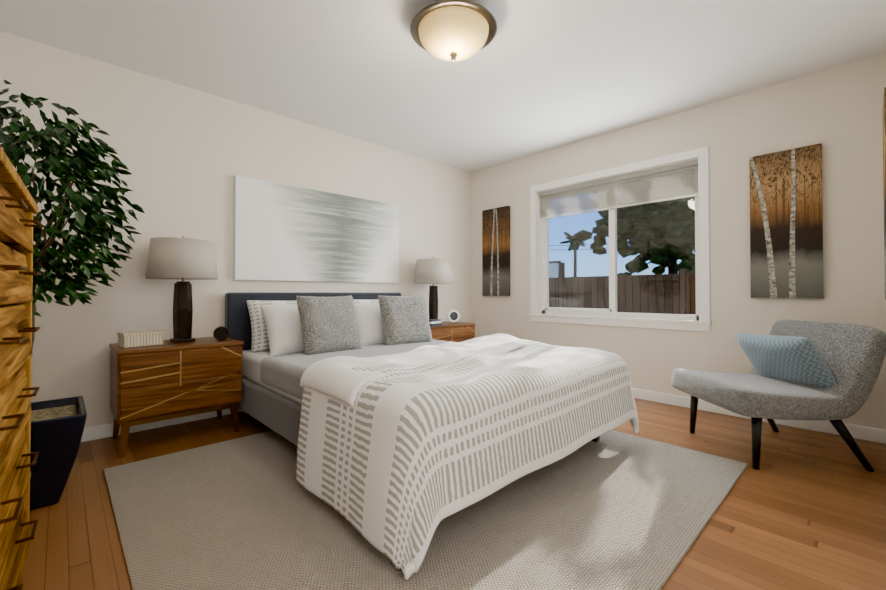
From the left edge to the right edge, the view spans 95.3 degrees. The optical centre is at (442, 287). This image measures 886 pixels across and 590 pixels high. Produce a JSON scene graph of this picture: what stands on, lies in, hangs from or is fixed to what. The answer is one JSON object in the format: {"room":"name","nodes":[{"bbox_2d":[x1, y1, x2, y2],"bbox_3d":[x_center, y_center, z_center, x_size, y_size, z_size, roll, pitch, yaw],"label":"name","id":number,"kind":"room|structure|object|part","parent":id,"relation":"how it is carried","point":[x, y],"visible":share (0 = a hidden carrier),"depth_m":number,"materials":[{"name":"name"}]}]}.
{"room":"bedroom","nodes":[
{"label":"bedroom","id":0,"kind":"room"},
{"bbox_2d":[0,31,471,427],"bbox_3d":[-1.234,-0.239,3.640,4.750,2.440,0.150,1,-1,-43],"label":"wall","id":1,"kind":"structure","parent":0,"point":[185,155],"depth_m":2.92,"materials":[{"name":"beige paint"}]},
{"bbox_2d":[81,408,243,441],"bbox_3d":[-1.184,0.938,3.558,4.270,0.085,0.018,1,-1,-43],"label":"baseboard","id":2,"kind":"structure","parent":1,"relation":"attached to","point":[106,430],"depth_m":2.75,"materials":[{"name":"white"}]},
{"bbox_2d":[234,175,398,282],"bbox_3d":[-1.048,-0.463,3.687,1.580,0.810,0.037,1,-1,-43],"label":"art","id":3,"kind":"object","parent":1,"relation":"attached to","point":[283,232],"visible":0.93,"depth_m":3.55,"materials":[{"name":"paint"}]},
{"bbox_2d":[0,0,885,172],"bbox_3d":[0.331,-1.539,2.006,4.750,0.120,4.800,1,-1,-43],"label":"ceiling","id":4,"kind":"structure","parent":0,"point":[533,77],"depth_m":2.57,"materials":[{"name":"white paint"}]},
{"bbox_2d":[410,0,496,61],"bbox_3d":[0.057,-1.352,2.198,0.472,0.248,0.472,1,-1,-43],"label":"ceiling light","id":5,"kind":"object","parent":4,"relation":"attached to","point":[452,30],"visible":1,"depth_m":2.09,"materials":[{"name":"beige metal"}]},
{"bbox_2d":[20,398,885,589],"bbox_3d":[0.331,1.021,1.974,4.750,0.120,4.800,1,-1,-43],"label":"floor","id":6,"kind":"structure","parent":0,"point":[802,509],"depth_m":1.72,"materials":[{"name":"brown wood"}]},
{"bbox_2d":[0,145,41,589],"bbox_3d":[-1.377,0.319,1.009,0.509,1.260,0.942,1,-1,-43],"label":"dresser","id":7,"kind":"object","parent":6,"relation":"on","point":[18,207],"visible":1,"depth_m":1.18,"materials":[{"name":"brown wood"}]},
{"bbox_2d":[30,396,86,510],"bbox_3d":[-1.891,0.759,1.799,0.438,0.400,0.438,1,-1,-43],"label":"planter","id":8,"kind":"object","parent":6,"relation":"on","point":[57,425],"depth_m":1.76,"materials":[{"name":"ceramic"}]},
{"bbox_2d":[0,80,144,510],"bbox_3d":[-1.809,0.054,1.754,0.814,1.807,0.870,1,-1,-43],"label":"ficus","id":9,"kind":"object","parent":6,"relation":"on","point":[57,427],"visible":0.81,"depth_m":1.77,"materials":[{"name":"plant"}]},
{"bbox_2d":[109,337,243,457],"bbox_3d":[-1.744,0.665,2.655,0.670,0.612,0.473,1,-1,-43],"label":"nightstand","id":10,"kind":"object","parent":6,"relation":"on","point":[167,379],"visible":0.94,"depth_m":2.46,"materials":[{"name":"brown wood"}]},
{"bbox_2d":[117,330,164,347],"bbox_3d":[-1.876,0.314,2.508,0.144,0.084,0.208,-1,-1,39],"label":"decorative box","id":11,"kind":"object","parent":10,"relation":"on","point":[139,338],"visible":1,"depth_m":2.46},
{"bbox_2d":[145,236,217,342],"bbox_3d":[-1.743,0.004,2.706,0.410,0.710,0.410,1,-1,-43],"label":"lamp","id":12,"kind":"object","parent":10,"relation":"on","point":[182,259],"visible":1,"depth_m":2.60,"materials":[{"name":"white fabric"}]},
{"bbox_3d":[-1.743,-0.189,2.709,0.410,0.255,0.410,1,-1,-43],"label":"lamp shade","id":13,"kind":"part","parent":12,"relation":"part of","materials":[{"name":"white fabric"}]},
{"bbox_2d":[213,326,228,340],"bbox_3d":[-1.519,0.312,2.764,0.096,0.095,0.042,0,-1,-28],"label":"desk clock","id":14,"kind":"object","parent":10,"relation":"on","point":[221,333],"visible":1,"depth_m":2.75,"materials":[{"name":"black plastic"}]},
{"bbox_2d":[103,430,747,589],"bbox_3d":[-0.065,0.957,2.153,2.540,0.012,2.315,1,-1,-43],"label":"rug","id":15,"kind":"object","parent":6,"relation":"on","point":[613,510],"visible":0.54,"depth_m":1.60,"materials":[{"name":"beige carpet"}]},
{"bbox_2d":[225,292,638,579],"bbox_3d":[-0.250,0.494,2.767,1.888,0.927,2.430,1,-1,-43],"label":"bed","id":16,"kind":"object","parent":15,"relation":"on","point":[396,423],"visible":1,"depth_m":1.80,"materials":[{"name":"fabric"}]},
{"bbox_3d":[-0.263,0.763,2.792,1.600,0.215,2.200,1,-1,-43],"label":"frame","id":17,"kind":"part","parent":16,"relation":"part of","materials":[{"name":"fabric"}]},
{"bbox_2d":[260,305,304,355],"bbox_3d":[-1.040,0.304,3.081,0.689,0.371,0.278,1,-1,-43],"label":"pillow","id":18,"kind":"object","parent":16,"relation":"on","point":[280,325],"depth_m":2.90,"materials":[{"name":"white fabric"}]},
{"bbox_3d":[-1.049,0.461,3.625,1.650,0.840,0.085,1,-1,-43],"label":"headboard","id":19,"kind":"part","parent":16,"relation":"part of","materials":[{"name":"fabric"}]},
{"bbox_3d":[-0.276,0.571,2.809,1.530,0.200,2.150,1,-1,-43],"label":"mattress","id":20,"kind":"part","parent":16,"relation":"part of","materials":[{"name":"white fabric"}]},
{"bbox_2d":[296,295,361,354],"bbox_3d":[-0.825,0.264,2.955,0.509,0.447,0.237,1,-1,-43],"label":"cushion","id":21,"kind":"object","parent":16,"relation":"on","point":[329,325],"depth_m":2.87,"materials":[{"name":"grey fabric"}]},
{"bbox_2d":[260,339,450,399],"bbox_3d":[-0.300,0.549,2.835,1.558,0.184,1.060,1,-1,-43],"label":"sheet","id":22,"kind":"object","parent":16,"relation":"on","point":[280,375],"depth_m":2.60,"materials":[{"name":"white fabric"}]},
{"bbox_2d":[354,303,384,345],"bbox_3d":[-0.503,0.310,3.590,0.689,0.371,0.279,1,-1,-43],"label":"pillow","id":23,"kind":"object","parent":16,"relation":"on","point":[368,315],"depth_m":3.41,"materials":[{"name":"white fabric"}]},
{"bbox_2d":[378,295,431,345],"bbox_3d":[-0.316,0.270,3.436,0.512,0.447,0.247,1,-1,-43],"label":"cushion","id":24,"kind":"object","parent":16,"relation":"on","point":[405,321],"depth_m":3.36,"materials":[{"name":"grey fabric"}]},
{"bbox_2d":[296,339,638,579],"bbox_3d":[0.182,0.654,2.311,1.895,0.570,1.182,1,-1,-43],"label":"duvet","id":25,"kind":"object","parent":16,"relation":"on","point":[398,444],"depth_m":1.64,"materials":[{"name":"white fabric"}]},
{"bbox_2d":[430,321,475,341],"bbox_3d":[-0.049,0.685,4.262,0.670,0.612,0.473,1,-1,-43],"label":"nightstand","id":26,"kind":"object","parent":6,"relation":"on","point":[454,331],"visible":0.21,"depth_m":4.12,"materials":[{"name":"brown wood"}]},
{"bbox_2d":[414,256,452,322],"bbox_3d":[-0.100,0.023,4.265,0.410,0.710,0.410,1,-1,-43],"label":"lamp","id":27,"kind":"object","parent":26,"relation":"on","point":[433,270],"visible":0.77,"depth_m":4.12,"materials":[{"name":"white fabric"}]},
{"bbox_3d":[-0.100,-0.170,4.267,0.410,0.255,0.410,1,-1,-43],"label":"lamp shade","id":28,"kind":"part","parent":27,"relation":"part of","materials":[{"name":"white fabric"}]},
{"bbox_2d":[428,319,441,325],"bbox_3d":[-0.113,0.346,4.042,0.130,0.058,0.180,0,-1,35],"label":"books","id":29,"kind":"object","parent":26,"relation":"on","point":[434,322],"visible":0.73,"depth_m":4.00,"materials":[{"name":"grey paper"}]},
{"bbox_2d":[447,310,459,322],"bbox_3d":[0.115,0.309,4.340,0.128,0.147,0.085,1,-1,-43],"label":"desk clock","id":30,"kind":"object","parent":26,"relation":"on","point":[453,316],"visible":1,"depth_m":4.33,"materials":[{"name":"white plastic"}]},
{"bbox_2d":[671,320,885,471],"bbox_3d":[1.938,0.590,2.429,0.812,0.769,0.668,0,-1,0],"label":"chair","id":31,"kind":"object","parent":6,"relation":"on","point":[808,370],"visible":1,"depth_m":2.21,"materials":[{"name":"grey fabric"}]},
{"bbox_2d":[736,333,835,386],"bbox_3d":[2.056,0.427,2.451,0.511,0.324,0.548,1,-1,-43],"label":"cushion","id":32,"kind":"object","parent":31,"relation":"on","point":[783,359],"depth_m":2.35,"materials":[{"name":"blue fabric"}]},
{"bbox_2d":[472,52,885,429],"bbox_3d":[1.668,-0.237,3.785,0.160,2.440,3.635,1,-1,-43],"label":"wall","id":33,"kind":"structure","parent":0,"point":[836,112],"depth_m":3.08,"materials":[{"name":"beige paint"}]},
{"bbox_2d":[482,206,509,295],"bbox_3d":[0.622,-0.420,4.742,0.037,1.030,0.390,1,-1,-43],"label":"art","id":34,"kind":"object","parent":33,"relation":"attached to","point":[495,251],"visible":1,"depth_m":4.72,"materials":[{"name":"paint"}]},
{"bbox_2d":[529,146,711,331],"bbox_3d":[1.585,-0.381,3.849,0.195,1.470,1.690,1,-1,-43],"label":"window","id":35,"kind":"structure","parent":33,"relation":"in","point":[611,311],"depth_m":3.77,"materials":[{"name":"white"}]},
{"bbox_2d":[539,160,697,219],"bbox_3d":[1.572,-0.894,3.843,0.040,0.289,1.506,1,-1,-43],"label":"window blind","id":36,"kind":"object","parent":35,"relation":"attached to","point":[686,166],"visible":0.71,"depth_m":3.73,"materials":[{"name":"white fabric"}]},
{"bbox_2d":[632,388,885,443],"bbox_3d":[1.569,0.940,3.745,0.018,0.085,3.495,1,-1,-43],"label":"baseboard","id":37,"kind":"structure","parent":33,"relation":"attached to","point":[823,426],"depth_m":2.83,"materials":[{"name":"white"}]},
{"bbox_2d":[749,143,823,297],"bbox_3d":[2.415,-0.449,2.852,0.037,1.040,0.390,1,-1,-43],"label":"art","id":38,"kind":"object","parent":33,"relation":"attached to","point":[786,229],"visible":0.86,"depth_m":2.83,"materials":[{"name":"paint"}]},
{"bbox_3d":[1.665,-0.275,0.729,4.550,2.440,1.035,1,-1,-43],"label":"wall","id":39,"kind":"structure","parent":0,"visible":0},
{"bbox_2d":[882,87,885,299],"bbox_3d":[2.310,-0.458,2.086,0.390,1.040,0.037,1,-1,-43],"label":"art","id":40,"kind":"object","parent":39,"relation":"attached to","point":[884,143],"visible":1,"depth_m":2.07,"materials":[{"name":"paint"}]},
{"label":"outside","id":41,"kind":"structure","parent":0,"visible":0},
{"bbox_2d":[549,169,695,314],"bbox_3d":[19.441,-2.102,28.766,59.700,8.283,88.114,1,-1,-43],"label":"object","id":42,"kind":"object","parent":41,"point":[635,302],"depth_m":9.47,"materials":[{"name":"brown wood"}]}
]}

